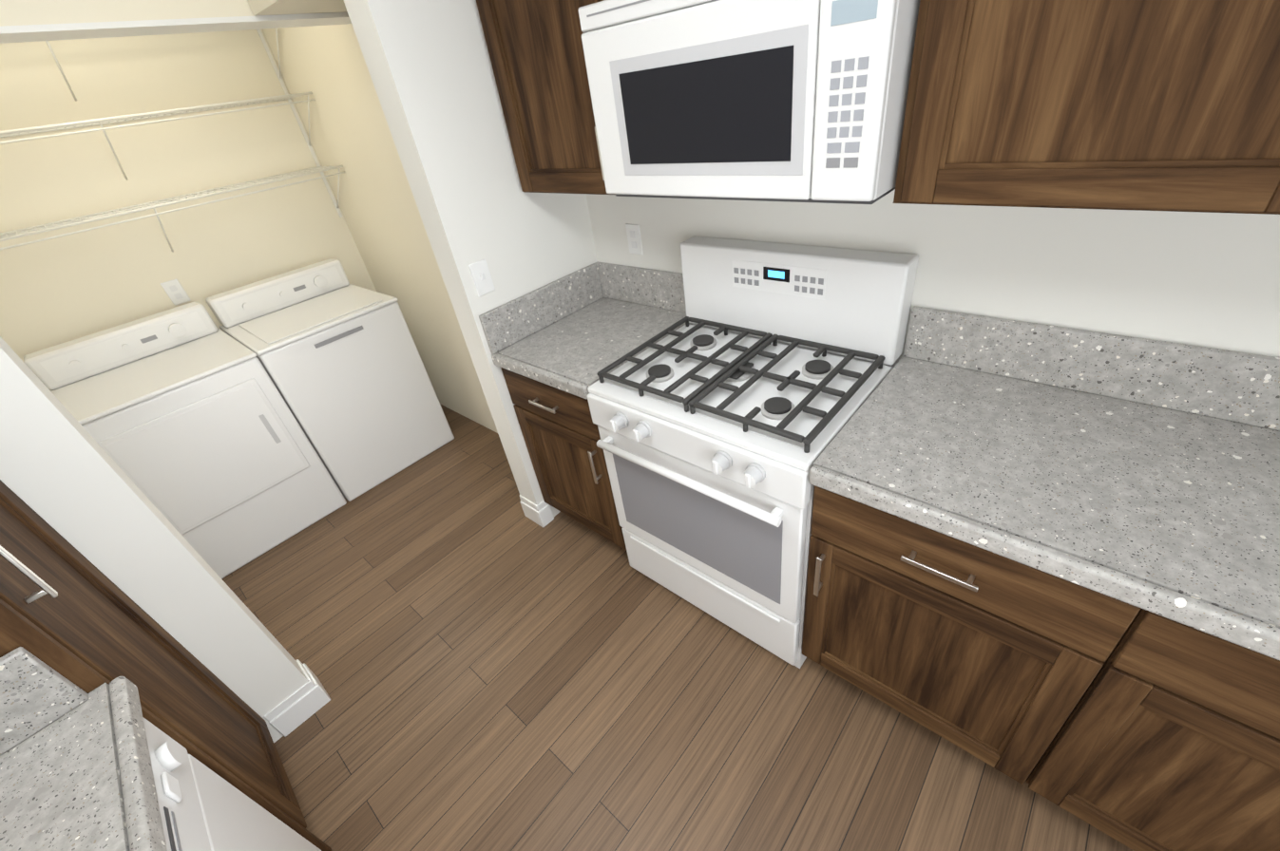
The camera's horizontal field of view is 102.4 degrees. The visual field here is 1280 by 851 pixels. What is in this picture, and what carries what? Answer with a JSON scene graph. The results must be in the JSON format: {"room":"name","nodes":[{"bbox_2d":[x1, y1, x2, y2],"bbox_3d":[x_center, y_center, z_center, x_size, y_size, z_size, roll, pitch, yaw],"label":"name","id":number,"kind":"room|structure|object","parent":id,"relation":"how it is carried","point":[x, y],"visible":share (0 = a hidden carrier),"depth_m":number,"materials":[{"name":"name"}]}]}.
{"room":"kitchen","nodes":[
{"label":"kitchen","id":0,"kind":"room"},
{"bbox_2d":[0,0,597,743],"bbox_3d":[-1.729,-0.506,2.028,1.932,2.450,3.285,21,44,37],"label":"wall","id":1,"kind":"structure","parent":0,"point":[120,57],"depth_m":2.19,"materials":[{"name":"beige paint"}]},
{"bbox_2d":[0,28,344,251],"bbox_3d":[-2.266,-1.169,2.229,0.307,0.950,1.682,21,44,37],"label":"shelf","id":2,"kind":"object","parent":1,"relation":"attached to","point":[65,223],"visible":0.73,"depth_m":2.31,"materials":[{"name":"white"}]},
{"bbox_2d":[160,278,191,305],"bbox_3d":[-2.352,-0.676,2.609,0.008,0.116,0.072,21,44,37],"label":"electrical outlet","id":3,"kind":"object","parent":1,"relation":"attached to","point":[175,292],"visible":1,"depth_m":2.61,"materials":[{"name":"white plastic"}]},
{"bbox_2d":[263,495,554,737],"bbox_3d":[-0.884,0.693,2.146,0.144,0.135,1.253,21,44,37],"label":"baseboard","id":4,"kind":"structure","parent":1,"relation":"attached to","point":[296,710],"depth_m":1.81,"materials":[{"name":"white wood"}]},
{"bbox_2d":[468,258,495,296],"bbox_3d":[-0.563,-0.529,1.847,0.016,0.116,0.072,21,44,37],"label":"light switch","id":5,"kind":"object","parent":1,"relation":"attached to","point":[482,277],"visible":1,"depth_m":1.84,"materials":[{"name":"white plastic"}]},
{"bbox_2d":[221,403,1133,850],"bbox_3d":[-1.005,1.673,0.960,5.850,0.100,6.250,21,44,37],"label":"floor","id":6,"kind":"structure","parent":0,"point":[472,647],"depth_m":1.71,"materials":[{"name":"wood"}]},
{"bbox_2d":[0,480,332,850],"bbox_3d":[-1.415,0.325,0.764,0.524,2.431,0.680,21,44,37],"label":"pantry cabinet","id":7,"kind":"object","parent":6,"relation":"on","point":[69,612],"visible":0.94,"depth_m":1.16,"materials":[{"name":"brown wood"}]},
{"bbox_2d":[23,302,346,578],"bbox_3d":[-2.131,0.068,2.513,0.677,1.075,0.688,21,44,37],"label":"dryer","id":8,"kind":"object","parent":6,"relation":"on","point":[182,415],"visible":0.88,"depth_m":2.32,"materials":[{"name":"white metal"}]},
{"bbox_2d":[142,717,321,850],"bbox_3d":[-0.905,1.137,0.860,0.590,0.861,0.690,21,44,37],"label":"dishwasher","id":9,"kind":"object","parent":6,"relation":"on","point":[202,807],"visible":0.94,"depth_m":1.00,"materials":[{"name":"white metal"}]},
{"bbox_2d":[205,258,454,501],"bbox_3d":[-1.687,-0.278,2.910,0.668,1.075,0.683,21,44,37],"label":"washing machine","id":10,"kind":"object","parent":6,"relation":"on","point":[334,351],"visible":0.96,"depth_m":2.70,"materials":[{"name":"white metal"}]},
{"bbox_2d":[501,367,626,549],"bbox_3d":[-0.111,0.041,2.259,0.526,0.865,0.640,21,44,37],"label":"base cabinet","id":11,"kind":"object","parent":6,"relation":"on","point":[560,432],"visible":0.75,"depth_m":2.04,"materials":[{"name":"brown wood"}]},
{"bbox_2d":[478,261,692,399],"bbox_3d":[-0.179,-0.398,1.961,0.527,0.205,0.632,21,44,37],"label":"countertop","id":12,"kind":"structure","parent":11,"relation":"on","point":[575,333],"depth_m":2.01,"materials":[{"name":"grey stone"}]},
{"bbox_2d":[586,235,918,668],"bbox_3d":[0.335,0.095,1.763,0.754,1.216,0.683,21,44,37],"label":"range","id":13,"kind":"object","parent":6,"relation":"on","point":[724,418],"visible":0.98,"depth_m":1.56,"materials":[{"name":"white metal"}]},
{"bbox_2d":[802,485,1141,784],"bbox_3d":[0.885,0.425,1.465,0.604,0.865,0.640,21,44,37],"label":"base cabinet","id":14,"kind":"object","parent":6,"relation":"on","point":[996,661],"visible":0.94,"depth_m":1.21,"materials":[{"name":"brown wood"}]},
{"bbox_2d":[1025,609,1279,850],"bbox_3d":[1.363,0.609,1.084,0.668,0.865,0.640,21,44,37],"label":"base cabinet","id":15,"kind":"object","parent":6,"relation":"on","point":[1167,737],"visible":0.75,"depth_m":0.98,"materials":[{"name":"brown wood"}]},
{"bbox_2d":[809,305,1279,660],"bbox_3d":[1.067,0.083,0.967,1.275,0.205,0.632,21,44,37],"label":"countertop","id":16,"kind":"structure","parent":15,"relation":"on","point":[1143,473],"depth_m":1.10,"materials":[{"name":"grey stone"}]},
{"bbox_3d":[0.254,1.644,-0.155,1.012,0.865,0.685,21,44,37],"label":"base cabinet","id":17,"kind":"object","parent":6,"relation":"on","visible":0},
{"bbox_2d":[0,647,167,850],"bbox_3d":[-0.417,1.044,-0.076,2.456,0.205,1.040,21,44,37],"label":"countertop","id":18,"kind":"structure","parent":17,"relation":"on","point":[76,773],"depth_m":0.84,"materials":[{"name":"grey stone"}]},
{"bbox_2d":[585,189,1279,360],"bbox_3d":[1.238,-0.326,1.061,3.768,2.450,0.100,21,44,37],"label":"wall","id":19,"kind":"structure","parent":0,"point":[1204,279],"depth_m":1.23,"materials":[{"name":"paint"}]},
{"bbox_2d":[476,0,614,194],"bbox_3d":[-0.216,-1.249,1.504,0.527,1.013,0.350,21,44,37],"label":"wall cabinet","id":20,"kind":"object","parent":19,"relation":"attached to","point":[535,49],"visible":0.4,"depth_m":1.57,"materials":[{"name":"brown wood"}]},
{"bbox_2d":[625,224,643,254],"bbox_3d":[-0.024,-0.737,2.038,0.072,0.116,0.008,21,44,37],"label":"outlet","id":21,"kind":"object","parent":19,"relation":"attached to","point":[634,238],"visible":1,"depth_m":2.03,"materials":[{"name":"white plastic"}]},
{"bbox_2d":[578,0,919,204],"bbox_3d":[0.286,-0.823,1.258,0.752,0.437,0.406,21,44,37],"label":"over-the-range microwave","id":22,"kind":"object","parent":19,"relation":"attached to","point":[797,101],"visible":0.98,"depth_m":1.09,"materials":[{"name":"white"}]},
{"bbox_2d":[892,0,1279,214],"bbox_3d":[0.780,-0.865,0.710,0.605,1.013,0.350,21,44,37],"label":"wall cabinet","id":23,"kind":"object","parent":19,"relation":"attached to","point":[1171,105],"visible":1,"depth_m":0.83,"materials":[{"name":"brown wood"}]}
]}

